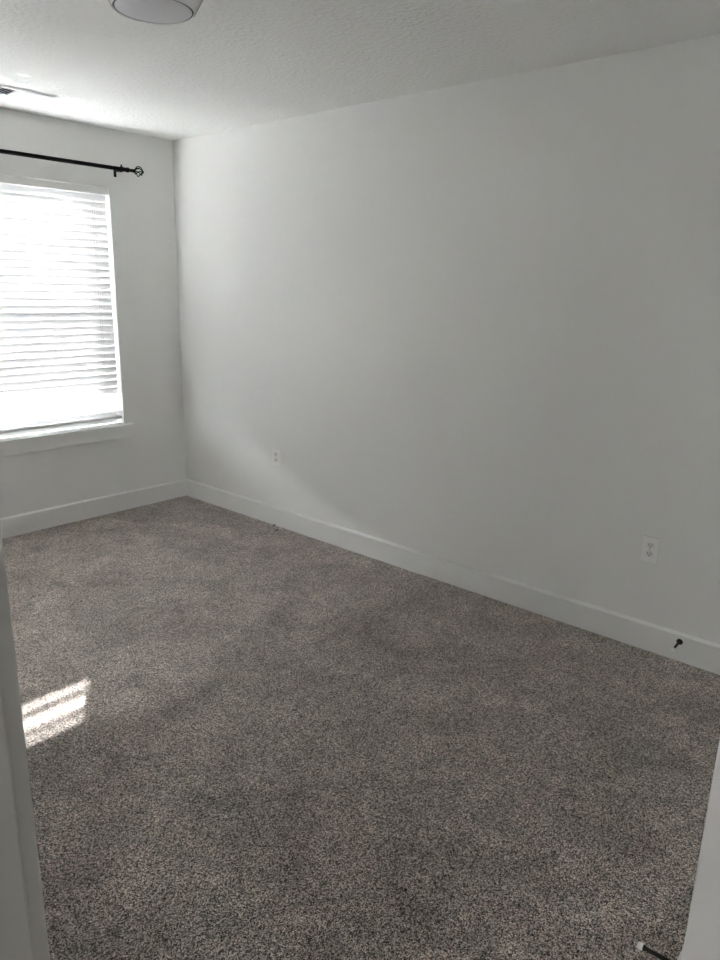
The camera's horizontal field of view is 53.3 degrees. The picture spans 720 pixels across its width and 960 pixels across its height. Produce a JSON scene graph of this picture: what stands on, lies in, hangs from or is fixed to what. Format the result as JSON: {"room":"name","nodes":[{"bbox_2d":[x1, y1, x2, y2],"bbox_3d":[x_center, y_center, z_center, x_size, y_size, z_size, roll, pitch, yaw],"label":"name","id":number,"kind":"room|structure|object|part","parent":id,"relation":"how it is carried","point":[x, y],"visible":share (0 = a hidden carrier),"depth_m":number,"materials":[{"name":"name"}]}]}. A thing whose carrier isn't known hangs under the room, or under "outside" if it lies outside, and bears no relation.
{"room":"empty bedroom","nodes":[
{"label":"empty bedroom","id":0,"kind":"room"},
{"bbox_2d":[0,395,100,414],"bbox_3d":[-6.217,-2.364,9.235,0.200,3.370,32.000,14,20,39],"label":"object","id":1,"kind":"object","parent":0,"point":[46,407],"depth_m":11.09,"materials":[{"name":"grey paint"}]},
{"bbox_2d":[0,108,185,517],"bbox_3d":[-2.691,-0.712,3.623,0.170,2.440,4.100,14,20,39],"label":"wall","id":2,"kind":"structure","parent":0,"point":[140,210],"depth_m":4.72,"materials":[{"name":"white paint"}]},
{"bbox_2d":[0,175,121,433],"bbox_3d":[-2.213,-0.963,4.034,0.060,1.457,1.812,14,20,39],"label":"window blind","id":3,"kind":"object","parent":2,"relation":"attached to","point":[57,334],"visible":1,"depth_m":4.39,"materials":[{"name":"white plastic"}]},
{"bbox_3d":[-2.104,-0.980,4.159,0.057,1.405,0.014,14,20,39],"label":"ladder cord","id":4,"kind":"part","parent":3,"relation":"part of","materials":[{"name":"white fabric"}]},
{"bbox_3d":[-1.893,-1.038,4.392,0.057,1.405,0.014,14,20,39],"label":"ladder cord","id":5,"kind":"part","parent":3,"relation":"part of","materials":[{"name":"white fabric"}]},
{"bbox_3d":[-2.229,-0.269,4.221,0.050,0.020,1.806,14,20,39],"label":"rail","id":6,"kind":"part","parent":3,"relation":"part of","materials":[{"name":"white plastic"}]},
{"bbox_3d":[-1.686,-1.095,4.620,0.057,1.405,0.014,14,20,39],"label":"ladder cord","id":7,"kind":"part","parent":3,"relation":"part of","materials":[{"name":"white fabric"}]},
{"bbox_2d":[0,394,133,456],"bbox_3d":[-2.235,-0.907,4.068,0.185,1.594,1.924,14,20,39],"label":"window sill","id":8,"kind":"structure","parent":2,"relation":"in","point":[33,441],"depth_m":4.58,"materials":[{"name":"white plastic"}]},
{"bbox_3d":[-1.976,-0.708,4.497,0.030,0.710,0.835,14,20,39],"label":"sash","id":9,"kind":"part","parent":8,"relation":"part of","materials":[{"name":"white plastic"}]},
{"bbox_3d":[-2.277,-0.964,4.092,0.070,1.500,1.820,14,20,39],"label":"frame","id":10,"kind":"part","parent":8,"relation":"part of","materials":[{"name":"white plastic"}]},
{"bbox_3d":[-2.224,-0.212,4.230,0.115,0.020,1.924,14,20,39],"label":"sill","id":11,"kind":"part","parent":8,"relation":"part of","materials":[{"name":"white paint"}]},
{"bbox_2d":[0,149,143,176],"bbox_3d":[-2.131,-1.752,3.756,0.111,0.072,2.238,14,20,39],"label":"curtain rod","id":12,"kind":"object","parent":2,"relation":"attached to","point":[121,168],"visible":1,"depth_m":4.21,"materials":[{"name":"black metal"}]},
{"bbox_2d":[0,479,186,538],"bbox_3d":[-2.235,0.309,4.317,0.014,0.127,2.858,14,20,39],"label":"baseboard","id":13,"kind":"structure","parent":2,"relation":"attached to","point":[19,524],"depth_m":4.78,"materials":[{"name":"white paint"}]},
{"bbox_2d":[0,0,719,140],"bbox_3d":[-1.433,-1.329,0.933,5.240,0.200,6.470,14,20,39],"label":"ceiling","id":14,"kind":"structure","parent":0,"point":[234,64],"depth_m":2.85,"materials":[{"name":"white paint"}]},
{"bbox_2d":[0,85,56,103],"bbox_3d":[-1.739,-1.942,3.597,0.200,0.010,0.365,14,20,39],"label":"ceiling vent","id":15,"kind":"object","parent":14,"relation":"in","point":[10,92],"visible":1,"depth_m":3.64,"materials":[{"name":"white metal"}]},
{"bbox_2d":[108,0,202,24],"bbox_3d":[-0.649,-1.517,2.249,0.336,0.087,0.336,14,20,39],"label":"ceiling light","id":16,"kind":"object","parent":14,"relation":"attached to","point":[166,12],"visible":1,"depth_m":2.25,"materials":[{"name":"white glass"}]},
{"bbox_2d":[2,496,719,959],"bbox_3d":[-1.490,1.220,1.617,5.240,0.200,6.470,14,20,39],"label":"floor","id":17,"kind":"structure","parent":0,"point":[246,739],"depth_m":2.42,"materials":[{"name":"carpet"}]},
{"bbox_2d":[172,34,719,644],"bbox_3d":[0.622,-0.624,3.568,5.240,2.440,0.170,14,20,39],"label":"wall","id":18,"kind":"structure","parent":0,"point":[476,325],"depth_m":3.44,"materials":[{"name":"white paint"}]},
{"bbox_2d":[272,448,279,466],"bbox_3d":[-0.540,-0.147,4.621,0.071,0.114,0.008,14,20,39],"label":"power outlet","id":19,"kind":"object","parent":18,"relation":"attached to","point":[275,452],"visible":1,"depth_m":4.62,"materials":[{"name":"white plastic"}]},
{"bbox_2d":[186,479,719,674],"bbox_3d":[0.236,0.434,4.055,4.098,0.127,0.014,14,20,39],"label":"baseboard","id":20,"kind":"structure","parent":18,"relation":"attached to","point":[694,651],"depth_m":3.69,"materials":[{"name":"white paint"}]},
{"bbox_2d":[671,639,682,650],"bbox_3d":[1.345,0.702,3.048,0.027,0.030,0.085,14,20,39],"label":"door stop","id":21,"kind":"object","parent":20,"relation":"attached to","point":[679,641],"visible":1,"depth_m":3.06,"materials":[{"name":"grey metal"}]},
{"bbox_3d":[1.349,0.700,3.052,0.027,0.028,0.073,14,20,39],"label":"rod","id":22,"kind":"part","parent":21,"relation":"part of","materials":[{"name":"grey metal"}]},
{"bbox_2d":[640,535,659,563],"bbox_3d":[1.254,0.300,3.101,0.071,0.114,0.008,14,20,39],"label":"power outlet","id":23,"kind":"object","parent":18,"relation":"attached to","point":[650,545],"visible":1,"depth_m":3.10,"materials":[{"name":"white plastic"}]},
{"bbox_2d":[645,551,652,556],"bbox_3d":[1.252,0.320,3.104,0.034,0.025,0.002,14,20,39],"label":"socket","id":24,"kind":"object","parent":23,"relation":"attached to","point":[647,553],"depth_m":3.10,"materials":[{"name":"white plastic"}]},
{"bbox_2d":[646,542,653,548],"bbox_3d":[1.253,0.282,3.094,0.034,0.025,0.002,14,20,39],"label":"socket","id":25,"kind":"object","parent":23,"relation":"attached to","point":[649,545],"depth_m":3.09,"materials":[{"name":"white plastic"}]},
{"bbox_2d":[681,739,719,959],"bbox_3d":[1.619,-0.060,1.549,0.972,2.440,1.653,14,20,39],"label":"door","id":26,"kind":"structure","parent":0,"point":[702,937],"depth_m":1.46,"materials":[{"name":"white paint"}]},
{"bbox_2d":[637,941,676,959],"bbox_3d":[0.673,1.073,1.623,0.089,0.027,0.027,14,20,39],"label":"door stop","id":27,"kind":"object","parent":26,"relation":"attached to","point":[641,946],"visible":0.98,"depth_m":1.63,"materials":[{"name":"grey metal"}]},
{"bbox_3d":[-1.300,-0.066,1.329,5.070,2.440,0.117,14,20,39],"label":"wall","id":28,"kind":"structure","parent":0,"visible":0},
{"bbox_2d":[0,524,49,959],"bbox_3d":[0.007,0.419,0.262,0.939,2.112,0.145,14,20,39],"label":"door","id":29,"kind":"structure","parent":28,"relation":"in","point":[23,929],"depth_m":0.55,"materials":[{"name":"grey paint"}]}
]}

